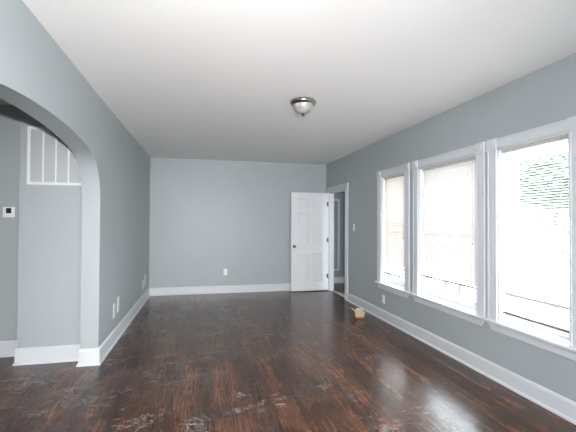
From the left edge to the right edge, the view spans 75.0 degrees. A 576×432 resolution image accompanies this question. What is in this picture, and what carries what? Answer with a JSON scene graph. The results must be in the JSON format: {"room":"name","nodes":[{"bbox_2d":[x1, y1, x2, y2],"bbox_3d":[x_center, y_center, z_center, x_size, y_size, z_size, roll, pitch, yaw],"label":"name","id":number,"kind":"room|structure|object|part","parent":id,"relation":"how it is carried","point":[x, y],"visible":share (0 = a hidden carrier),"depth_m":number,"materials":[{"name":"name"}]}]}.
{"room":"empty living room","nodes":[
{"label":"empty living room","id":0,"kind":"room"},
{"bbox_2d":[0,104,81,347],"bbox_3d":[-3.291,0.140,3.693,2.486,2.600,0.380,0,-1,-13],"label":"wall","id":1,"kind":"structure","parent":0,"point":[40,246],"depth_m":3.73,"materials":[{"name":"grey paint"}]},
{"bbox_2d":[3,207,14,216],"bbox_3d":[-2.881,-0.040,3.872,0.105,0.108,0.024,0,-1,-13],"label":"thermostat","id":2,"kind":"object","parent":1,"relation":"attached to","point":[7,211],"visible":1,"depth_m":3.86,"materials":[{"name":"white plastic"}]},
{"bbox_2d":[0,340,79,365],"bbox_3d":[-3.283,1.359,3.613,2.485,0.160,0.306,0,-1,-13],"label":"baseboard","id":3,"kind":"structure","parent":1,"relation":"attached to","point":[61,353],"depth_m":3.70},
{"bbox_2d":[27,126,80,185],"bbox_3d":[-2.309,-0.594,3.734,0.510,0.573,0.010,0,-1,-13],"label":"air vent","id":4,"kind":"object","parent":1,"relation":"in","point":[51,161],"visible":0.79,"depth_m":3.72,"materials":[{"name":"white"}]},
{"bbox_2d":[0,0,149,348],"bbox_3d":[-1.601,0.128,2.369,0.198,2.600,9.548,0,-1,-13],"label":"wall","id":5,"kind":"structure","parent":0,"point":[37,77],"depth_m":3.64,"materials":[{"name":"grey paint"}]},
{"bbox_2d":[76,288,149,366],"bbox_3d":[-2.304,1.389,5.306,0.216,0.160,3.476,0,-1,-13],"label":"baseboard","id":6,"kind":"structure","parent":5,"relation":"attached to","point":[91,356],"depth_m":4.03,"materials":[{"name":"white wood"}]},
{"bbox_2d":[113,303,114,318],"bbox_3d":[-1.982,1.083,4.286,0.013,0.164,0.090,0,-1,-13],"label":"cable plate","id":7,"kind":"object","parent":5,"relation":"attached to","point":[114,303],"visible":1,"depth_m":4.26,"materials":[{"name":"white plastic"}]},
{"bbox_2d":[149,157,325,287],"bbox_3d":[-1.011,0.207,7.473,3.687,2.600,0.120,0,-1,-13],"label":"wall","id":8,"kind":"structure","parent":0,"point":[208,217],"depth_m":7.35,"materials":[{"name":"grey paint"}]},
{"bbox_2d":[150,283,290,295],"bbox_3d":[-0.903,1.435,7.406,3.489,0.144,0.026,0,-1,-13],"label":"baseboard","id":9,"kind":"structure","parent":8,"relation":"attached to","point":[285,286],"depth_m":7.30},
{"bbox_2d":[0,0,575,163],"bbox_3d":[-1.058,-1.242,2.516,6.473,0.150,9.748,0,-1,-13],"label":"ceiling","id":10,"kind":"structure","parent":0,"point":[187,79],"depth_m":2.79,"materials":[{"name":"paint"}]},
{"bbox_2d":[290,97,315,115],"bbox_3d":[0.148,-1.063,3.707,0.258,0.161,0.258,0,-1,-13],"label":"ceiling light","id":11,"kind":"object","parent":10,"relation":"attached to","point":[302,105],"visible":1,"depth_m":3.63,"materials":[{"name":"white glass"}]},
{"bbox_3d":[0.148,-1.057,3.707,0.200,0.093,0.200,0,-1,-13],"label":"lamp shade","id":12,"kind":"part","parent":11,"relation":"part of","materials":[{"name":"white glass"}]},
{"bbox_2d":[0,283,575,431],"bbox_3d":[-0.831,1.499,2.866,7.120,0.120,10.400,0,-1,-13],"label":"floor","id":13,"kind":"structure","parent":0,"point":[269,361],"depth_m":3.29,"materials":[{"name":"brown wood"}]},
{"bbox_2d":[351,307,365,318],"bbox_3d":[1.035,1.414,5.485,0.211,0.145,0.153,0,-1,-1],"label":"cardboard box","id":14,"kind":"object","parent":13,"relation":"on","point":[359,313],"visible":1,"depth_m":5.42,"materials":[{"name":"brown cardboard"}]},
{"bbox_2d":[334,191,344,276],"bbox_3d":[1.093,0.285,8.627,0.757,2.700,0.100,0,-1,-13],"label":"wall","id":15,"kind":"structure","parent":0,"point":[341,195],"depth_m":8.61,"materials":[{"name":"grey paint"}]},
{"bbox_2d":[334,199,339,270],"bbox_3d":[0.977,0.428,8.536,0.418,1.640,0.020,0,-1,-13],"label":"wall frame","id":16,"kind":"object","parent":15,"relation":"attached to","point":[336,201],"visible":0.48,"depth_m":8.57,"materials":[{"name":"grey paint"}]},
{"bbox_3d":[0.975,0.428,8.543,0.334,1.556,0.006,0,-1,-13],"label":"panel","id":17,"kind":"part","parent":16,"relation":"part of","materials":[{"name":"grey paint"}]},
{"bbox_2d":[334,277,344,282],"bbox_3d":[1.101,1.462,8.548,0.757,0.144,0.026,0,-1,-13],"label":"baseboard","id":18,"kind":"structure","parent":15,"relation":"attached to","point":[336,279],"depth_m":8.56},
{"bbox_2d":[394,265,400,279],"bbox_3d":[1.656,0.233,6.692,0.747,2.750,0.125,0,-1,-13],"label":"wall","id":19,"kind":"structure","parent":0,"point":[396,277],"depth_m":6.70,"materials":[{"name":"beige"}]},
{"bbox_2d":[326,53,575,401],"bbox_3d":[1.975,0.159,3.272,0.200,2.600,9.668,0,-1,-13],"label":"wall","id":20,"kind":"structure","parent":0,"point":[546,95],"depth_m":3.77,"materials":[{"name":"grey paint"}]},
{"bbox_2d":[291,192,328,290],"bbox_3d":[0.441,0.515,7.576,0.781,1.974,0.167,0,-1,-13],"label":"door","id":21,"kind":"structure","parent":20,"relation":"in","point":[309,211],"depth_m":7.56,"materials":[{"name":"white paint"}]},
{"bbox_3d":[0.295,0.257,7.545,0.221,0.627,0.033,0,-1,-13],"label":"panel","id":22,"kind":"part","parent":21,"relation":"part of","materials":[{"name":"white paint"}]},
{"bbox_3d":[0.291,1.037,7.533,0.221,0.568,0.033,0,-1,-13],"label":"panel","id":23,"kind":"part","parent":21,"relation":"part of","materials":[{"name":"white paint"}]},
{"bbox_3d":[0.297,-0.266,7.553,0.221,0.154,0.033,0,-1,-13],"label":"panel","id":24,"kind":"part","parent":21,"relation":"part of","materials":[{"name":"white paint"}]},
{"bbox_3d":[0.589,-0.264,7.622,0.221,0.154,0.033,0,-1,-13],"label":"panel","id":25,"kind":"part","parent":21,"relation":"part of","materials":[{"name":"white paint"}]},
{"bbox_3d":[0.587,0.259,7.614,0.221,0.627,0.033,0,-1,-13],"label":"panel","id":26,"kind":"part","parent":21,"relation":"part of","materials":[{"name":"white paint"}]},
{"bbox_3d":[0.583,1.039,7.602,0.221,0.568,0.033,0,-1,-13],"label":"panel","id":27,"kind":"part","parent":21,"relation":"part of","materials":[{"name":"white paint"}]},
{"bbox_2d":[325,183,348,299],"bbox_3d":[0.967,0.464,7.248,0.116,2.098,1.202,0,-1,-13],"label":"trim","id":28,"kind":"structure","parent":20,"relation":"attached to","point":[342,187],"depth_m":7.61,"materials":[{"name":"white wood"}]},
{"bbox_2d":[374,163,410,297],"bbox_3d":[1.516,0.191,5.152,0.272,1.711,0.916,0,-1,-13],"label":"window","id":29,"kind":"structure","parent":20,"relation":"in","point":[389,279],"depth_m":5.21,"materials":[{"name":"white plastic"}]},
{"bbox_3d":[1.512,0.966,5.141,0.272,0.029,0.916,0,-1,-13],"label":"sill","id":30,"kind":"part","parent":29,"relation":"part of","materials":[{"name":"white wood"}]},
{"bbox_2d":[384,173,403,277],"bbox_3d":[1.468,0.132,5.142,0.038,1.376,0.604,0,-1,-13],"label":"window blind","id":31,"kind":"object","parent":29,"relation":"attached to","point":[394,185],"visible":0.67,"depth_m":5.16,"materials":[{"name":"beige plastic"}]},
{"bbox_3d":[1.415,0.143,5.332,0.002,1.343,0.002,1,-1,-22],"label":"ladder cord","id":32,"kind":"part","parent":31,"relation":"part of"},
{"bbox_3d":[1.470,0.811,5.133,0.024,0.018,0.596,0,-1,-13],"label":"rail","id":33,"kind":"part","parent":31,"relation":"part of","materials":[{"name":"white plastic"}]},
{"bbox_3d":[1.551,0.546,5.156,0.034,0.809,0.612,0,-1,-13],"label":"sash","id":34,"kind":"part","parent":29,"relation":"part of","materials":[{"name":"white plastic"}]},
{"bbox_2d":[409,142,485,325],"bbox_3d":[1.771,0.176,4.069,0.272,1.711,1.253,0,-1,-13],"label":"window","id":35,"kind":"structure","parent":20,"relation":"in","point":[469,310],"depth_m":3.93,"materials":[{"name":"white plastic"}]},
{"bbox_3d":[1.767,0.951,4.057,0.272,0.029,1.253,0,-1,-13],"label":"sill","id":36,"kind":"part","parent":35,"relation":"part of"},
{"bbox_2d":[422,157,475,288],"bbox_3d":[1.724,0.072,4.059,0.038,1.286,0.941,0,-1,-13],"label":"window blind","id":37,"kind":"object","parent":35,"relation":"attached to","point":[448,190],"visible":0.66,"depth_m":4.01,"materials":[{"name":"white plastic"}]},
{"bbox_3d":[1.726,0.706,4.050,0.024,0.018,0.933,0,-1,-13],"label":"rail","id":38,"kind":"part","parent":37,"relation":"part of","materials":[{"name":"white plastic"}]},
{"bbox_3d":[1.799,0.076,3.700,0.002,1.253,0.002,1,-1,-22],"label":"ladder cord","id":39,"kind":"part","parent":37,"relation":"part of","materials":[{"name":"white fabric"}]},
{"bbox_3d":[1.806,0.531,4.072,0.034,0.809,0.949,0,-1,-13],"label":"sash","id":40,"kind":"part","parent":35,"relation":"part of","materials":[{"name":"glass"}]},
{"bbox_2d":[347,293,575,424],"bbox_3d":[2.010,1.377,2.586,0.026,0.144,8.350,0,-1,-13],"label":"baseboard","id":41,"kind":"structure","parent":20,"relation":"attached to","point":[557,404],"depth_m":3.44,"materials":[{"name":"white wood"}]},
{"bbox_2d":[483,116,575,360],"bbox_3d":[2.018,0.162,3.017,0.272,1.711,0.948,0,-1,-13],"label":"window","id":42,"kind":"structure","parent":20,"relation":"in","point":[523,330],"depth_m":3.23,"materials":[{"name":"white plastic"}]},
{"bbox_3d":[2.015,0.936,3.005,0.272,0.029,0.948,0,-1,-13],"label":"sill","id":43,"kind":"part","parent":42,"relation":"part of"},
{"bbox_2d":[502,135,568,332],"bbox_3d":[1.971,0.132,3.006,0.038,1.436,0.636,0,-1,-13],"label":"window blind","id":44,"kind":"object","parent":42,"relation":"attached to","point":[554,304],"visible":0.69,"depth_m":2.97,"materials":[{"name":"white plastic"}]},
{"bbox_3d":[1.913,0.144,3.212,0.002,1.403,0.002,1,-1,-22],"label":"ladder cord","id":45,"kind":"part","parent":44,"relation":"part of","materials":[{"name":"white fabric"}]},
{"bbox_3d":[1.972,0.842,2.997,0.024,0.018,0.628,0,-1,-13],"label":"rail","id":46,"kind":"part","parent":44,"relation":"part of","materials":[{"name":"white plastic"}]},
{"bbox_3d":[2.012,0.138,2.796,0.002,1.403,0.002,1,-1,-22],"label":"ladder cord","id":47,"kind":"part","parent":44,"relation":"part of","materials":[{"name":"white fabric"}]},
{"bbox_3d":[2.018,-0.146,2.760,0.011,0.835,0.011,1,-1,-36],"label":"pull cord","id":48,"kind":"part","parent":44,"relation":"part of","materials":[{"name":"white plastic"}]},
{"bbox_3d":[2.054,0.517,3.020,0.034,0.809,0.644,0,-1,-13],"label":"sash","id":49,"kind":"part","parent":42,"relation":"part of","materials":[{"name":"glass"}]},
{"bbox_3d":[2.092,-0.218,3.039,0.034,0.734,0.644,0,-1,-13],"label":"sash","id":50,"kind":"part","parent":42,"relation":"part of","materials":[{"name":"glass"}]},
{"label":"outside","id":51,"kind":"structure","parent":0,"visible":0},
{"bbox_2d":[401,240,568,328],"bbox_3d":[22.094,2.661,10.301,42.226,0.200,70.000,0,-1,-13],"label":"ground","id":52,"kind":"structure","parent":51,"point":[467,293],"depth_m":14.21,"materials":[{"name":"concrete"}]},
{"bbox_2d":[444,278,461,297],"bbox_3d":[2.667,1.669,6.071,0.070,1.470,0.440,0,-1,-13],"label":"porch railing","id":53,"kind":"object","parent":52,"relation":"on","point":[445,283],"visible":0.23,"depth_m":5.92,"materials":[{"name":"white metal"}]},
{"bbox_3d":[2.626,1.692,6.245,0.036,1.430,0.040,0,-1,-13],"label":"post","id":54,"kind":"part","parent":53,"relation":"part of","materials":[{"name":"white wood"}]},
{"bbox_3d":[2.708,1.687,5.895,0.036,1.430,0.040,0,-1,-13],"label":"post","id":55,"kind":"part","parent":53,"relation":"part of","materials":[{"name":"white wood"}]},
{"bbox_2d":[519,147,568,311],"bbox_3d":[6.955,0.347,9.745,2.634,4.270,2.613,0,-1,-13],"label":"tree","id":56,"kind":"object","parent":52,"relation":"on","point":[544,150],"visible":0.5,"depth_m":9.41,"materials":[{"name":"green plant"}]},
{"bbox_3d":[6.961,-0.940,9.764,2.634,1.694,2.613,0,-1,-13],"label":"crown","id":57,"kind":"part","parent":56,"relation":"part of","materials":[{"name":"green plant"}]}
]}

